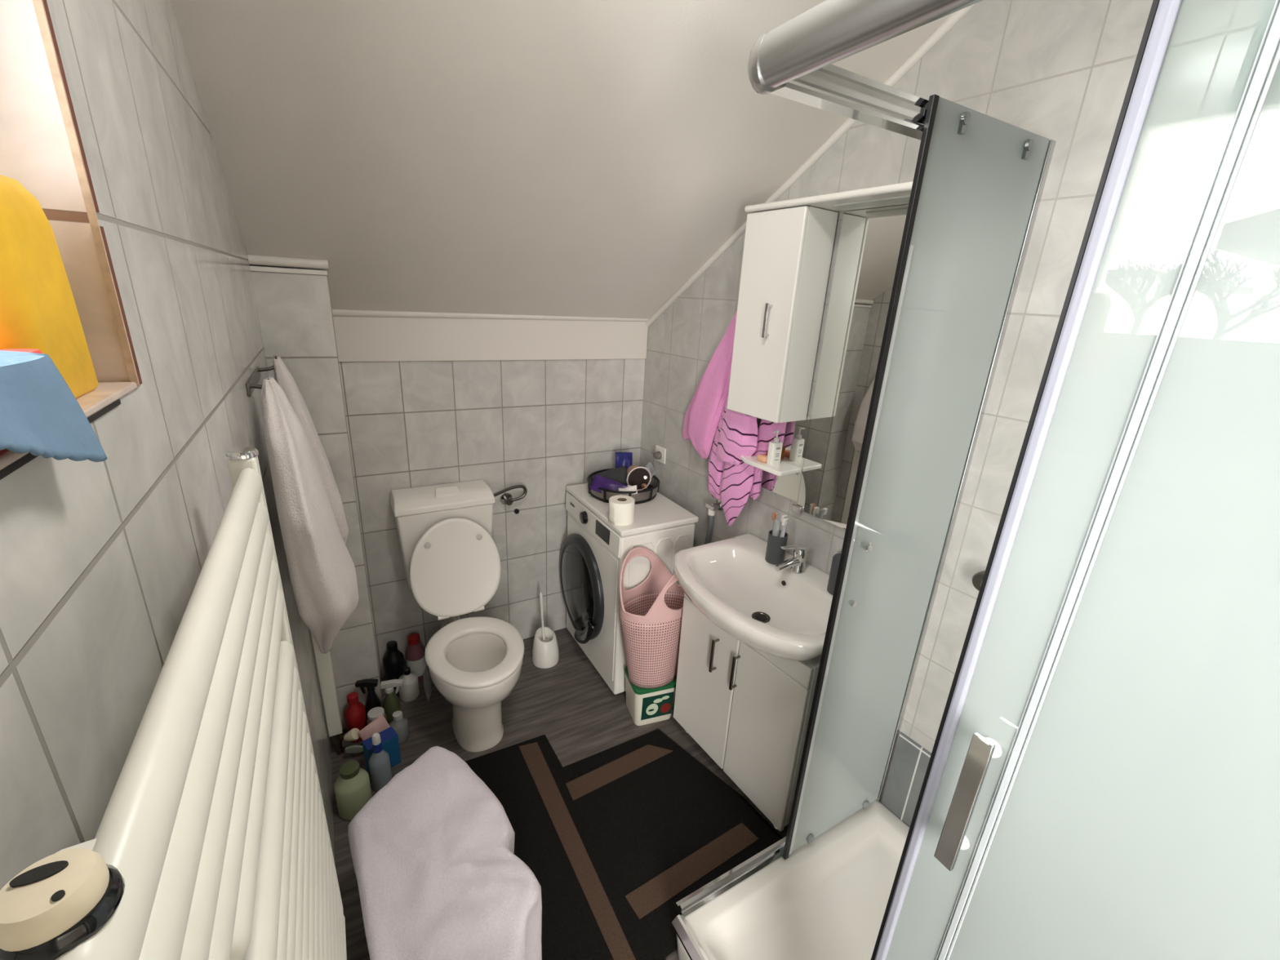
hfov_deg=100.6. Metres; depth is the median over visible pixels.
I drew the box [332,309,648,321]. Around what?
trim
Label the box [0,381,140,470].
trim
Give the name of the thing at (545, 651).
toilet brush
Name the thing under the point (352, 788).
shampoo bottle
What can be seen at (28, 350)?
sponge
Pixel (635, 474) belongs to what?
paper cup
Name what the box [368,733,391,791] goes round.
bottle
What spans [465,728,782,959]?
bath rug
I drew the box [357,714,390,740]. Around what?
sponge
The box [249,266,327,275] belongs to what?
trim
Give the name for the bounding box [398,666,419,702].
bottle
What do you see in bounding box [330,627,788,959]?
floor
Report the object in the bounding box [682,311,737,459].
towel
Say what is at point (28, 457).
trim
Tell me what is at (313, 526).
bath towel
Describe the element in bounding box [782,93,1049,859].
shower door
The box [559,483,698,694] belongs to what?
washing machine
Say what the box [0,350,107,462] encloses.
cleaning cloth
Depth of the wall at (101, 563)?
0.54 m
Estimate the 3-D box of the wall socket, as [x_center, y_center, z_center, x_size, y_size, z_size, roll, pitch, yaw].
[0.104,-0.130,2.702,0.012,0.080,0.082,-9,23,-33]
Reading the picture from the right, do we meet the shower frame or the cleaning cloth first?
the shower frame
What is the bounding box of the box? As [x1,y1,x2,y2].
[624,666,676,725]
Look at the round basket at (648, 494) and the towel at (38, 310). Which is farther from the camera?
the round basket at (648, 494)
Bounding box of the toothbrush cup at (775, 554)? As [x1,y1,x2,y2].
[764,529,787,564]
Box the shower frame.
[671,0,1279,959]
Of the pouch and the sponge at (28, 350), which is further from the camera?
the pouch
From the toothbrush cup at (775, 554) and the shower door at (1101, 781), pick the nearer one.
the shower door at (1101, 781)
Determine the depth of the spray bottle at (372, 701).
2.18 m
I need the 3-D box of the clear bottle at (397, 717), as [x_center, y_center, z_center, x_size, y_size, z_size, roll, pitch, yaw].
[-0.988,1.006,2.177,0.072,0.125,0.072,-8,22,-29]
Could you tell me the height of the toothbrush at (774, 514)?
0.180 m
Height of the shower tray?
0.134 m
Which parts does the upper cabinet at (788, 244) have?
handle, door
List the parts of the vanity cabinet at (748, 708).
door, handle, handle, door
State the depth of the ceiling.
1.42 m
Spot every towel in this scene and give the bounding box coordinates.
[0,174,98,399]
[261,355,358,653]
[347,746,542,959]
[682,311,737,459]
[682,373,704,439]
[707,395,786,526]
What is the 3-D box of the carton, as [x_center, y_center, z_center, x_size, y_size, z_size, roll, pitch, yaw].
[-0.991,1.046,2.043,0.060,0.137,0.110,19,25,39]
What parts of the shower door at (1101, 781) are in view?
handle, handle post, handle post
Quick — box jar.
[366,706,386,724]
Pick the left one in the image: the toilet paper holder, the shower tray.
the toilet paper holder
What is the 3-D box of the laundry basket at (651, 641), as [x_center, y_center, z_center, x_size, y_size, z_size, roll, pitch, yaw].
[0.073,0.581,2.248,0.352,0.586,0.229,-7,21,-27]
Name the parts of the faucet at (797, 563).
spout, lever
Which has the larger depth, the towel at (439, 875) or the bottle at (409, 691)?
the bottle at (409, 691)
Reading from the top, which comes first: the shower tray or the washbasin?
the washbasin
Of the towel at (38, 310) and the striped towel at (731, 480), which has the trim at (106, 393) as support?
the towel at (38, 310)
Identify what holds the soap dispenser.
on the washbasin
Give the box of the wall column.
[250,266,382,729]
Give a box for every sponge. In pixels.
[0,348,42,451]
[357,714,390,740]
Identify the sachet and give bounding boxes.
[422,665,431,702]
[644,461,656,477]
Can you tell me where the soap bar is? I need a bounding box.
[756,453,767,462]
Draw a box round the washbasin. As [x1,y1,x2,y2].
[673,533,832,660]
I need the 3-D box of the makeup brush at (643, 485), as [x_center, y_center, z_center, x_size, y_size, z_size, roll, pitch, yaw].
[0.025,0.031,2.505,0.021,0.030,0.062,-3,20,-18]
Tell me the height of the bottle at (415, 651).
0.235 m
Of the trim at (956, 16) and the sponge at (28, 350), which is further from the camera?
the trim at (956, 16)
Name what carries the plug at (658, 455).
attached to the wall at (1060, 71)
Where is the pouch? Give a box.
[595,465,626,484]
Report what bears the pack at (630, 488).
in the round basket at (648, 494)
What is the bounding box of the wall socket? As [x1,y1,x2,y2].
[655,444,666,463]
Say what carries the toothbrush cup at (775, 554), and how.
on the washbasin
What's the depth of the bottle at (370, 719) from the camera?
2.12 m
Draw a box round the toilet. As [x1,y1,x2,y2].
[390,479,524,752]
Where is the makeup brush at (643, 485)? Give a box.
[641,483,647,488]
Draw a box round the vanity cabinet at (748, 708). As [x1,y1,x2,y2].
[673,592,821,831]
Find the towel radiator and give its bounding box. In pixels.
[0,446,346,959]
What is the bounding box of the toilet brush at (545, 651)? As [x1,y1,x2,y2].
[532,591,559,668]
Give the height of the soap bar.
0.024 m
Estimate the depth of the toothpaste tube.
1.95 m
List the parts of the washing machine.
door glass, door, door handle, panel, control panel, panel, panel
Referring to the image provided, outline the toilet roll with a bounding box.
[608,494,635,525]
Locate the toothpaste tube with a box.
[771,518,781,537]
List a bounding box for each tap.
[704,499,723,544]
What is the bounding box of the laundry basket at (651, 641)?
[619,546,684,688]
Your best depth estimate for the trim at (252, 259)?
1.65 m
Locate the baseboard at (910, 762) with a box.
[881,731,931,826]
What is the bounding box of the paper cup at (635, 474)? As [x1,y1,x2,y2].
[626,465,651,490]
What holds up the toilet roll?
on the washing machine
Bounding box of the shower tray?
[676,800,909,959]
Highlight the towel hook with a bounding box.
[245,364,274,396]
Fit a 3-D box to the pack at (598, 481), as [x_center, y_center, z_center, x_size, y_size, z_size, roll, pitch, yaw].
[-0.141,0.036,2.462,0.181,0.107,0.043,7,19,11]
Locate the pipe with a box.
[311,633,363,755]
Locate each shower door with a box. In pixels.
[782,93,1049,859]
[871,0,1279,959]
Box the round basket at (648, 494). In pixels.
[586,468,660,504]
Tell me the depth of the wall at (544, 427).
2.47 m
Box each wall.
[0,0,334,890]
[338,359,644,677]
[639,0,1279,803]
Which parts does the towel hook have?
plate, arm, arm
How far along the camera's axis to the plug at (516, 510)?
2.60 m
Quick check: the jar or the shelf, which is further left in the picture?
the jar
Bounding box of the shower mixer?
[971,570,985,591]
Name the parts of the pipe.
valve knob, valve lever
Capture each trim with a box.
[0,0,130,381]
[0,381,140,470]
[0,399,120,479]
[32,0,139,386]
[247,254,328,269]
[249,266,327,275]
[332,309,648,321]
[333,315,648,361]
[646,3,976,326]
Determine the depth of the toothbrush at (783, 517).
1.94 m
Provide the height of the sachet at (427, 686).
0.149 m
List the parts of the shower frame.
rail, rail, rail, rail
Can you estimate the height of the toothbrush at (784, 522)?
0.181 m
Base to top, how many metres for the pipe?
0.900 m
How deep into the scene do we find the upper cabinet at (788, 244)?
1.76 m
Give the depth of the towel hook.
1.33 m
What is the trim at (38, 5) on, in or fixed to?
attached to the wall at (101, 563)
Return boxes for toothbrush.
[771,512,777,536]
[779,515,786,537]
[781,518,788,537]
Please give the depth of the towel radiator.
0.35 m
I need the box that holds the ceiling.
[169,0,952,319]
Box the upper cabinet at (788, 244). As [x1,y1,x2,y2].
[726,181,912,529]
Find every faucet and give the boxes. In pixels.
[773,543,809,573]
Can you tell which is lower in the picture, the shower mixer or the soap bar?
the shower mixer
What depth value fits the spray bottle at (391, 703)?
2.20 m
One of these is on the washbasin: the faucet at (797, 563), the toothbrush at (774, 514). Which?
the faucet at (797, 563)
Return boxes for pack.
[590,474,628,493]
[615,452,632,469]
[618,484,637,494]
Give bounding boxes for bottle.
[333,760,372,820]
[344,692,367,742]
[355,679,381,718]
[366,713,386,724]
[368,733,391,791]
[380,679,403,729]
[382,640,404,689]
[388,710,409,743]
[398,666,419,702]
[405,633,426,682]
[766,429,782,465]
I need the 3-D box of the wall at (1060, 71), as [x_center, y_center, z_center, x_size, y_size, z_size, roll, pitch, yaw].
[0.874,-0.482,1.542,0.120,3.660,3.070,-9,23,-33]
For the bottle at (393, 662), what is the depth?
2.42 m
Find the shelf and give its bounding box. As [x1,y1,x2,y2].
[740,454,801,475]
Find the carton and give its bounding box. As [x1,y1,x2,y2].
[362,726,401,775]
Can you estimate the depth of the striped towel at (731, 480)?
2.11 m
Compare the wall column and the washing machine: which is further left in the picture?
the wall column
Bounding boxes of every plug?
[514,508,519,514]
[653,451,662,475]
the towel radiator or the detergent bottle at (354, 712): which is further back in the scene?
the detergent bottle at (354, 712)
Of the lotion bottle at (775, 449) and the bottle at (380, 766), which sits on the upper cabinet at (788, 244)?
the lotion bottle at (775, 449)
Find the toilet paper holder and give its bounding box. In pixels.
[493,484,527,505]
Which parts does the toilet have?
cistern lid, lid, seat, bowl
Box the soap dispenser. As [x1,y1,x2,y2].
[826,548,841,595]
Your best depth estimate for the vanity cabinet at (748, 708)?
1.89 m
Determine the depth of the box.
2.31 m
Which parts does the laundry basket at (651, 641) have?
handle, handle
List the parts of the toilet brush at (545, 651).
brush handle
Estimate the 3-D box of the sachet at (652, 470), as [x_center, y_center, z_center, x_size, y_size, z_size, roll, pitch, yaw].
[0.037,-0.035,2.647,0.030,0.106,0.119,18,24,36]
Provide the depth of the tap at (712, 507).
2.36 m
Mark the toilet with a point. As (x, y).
(451, 557)

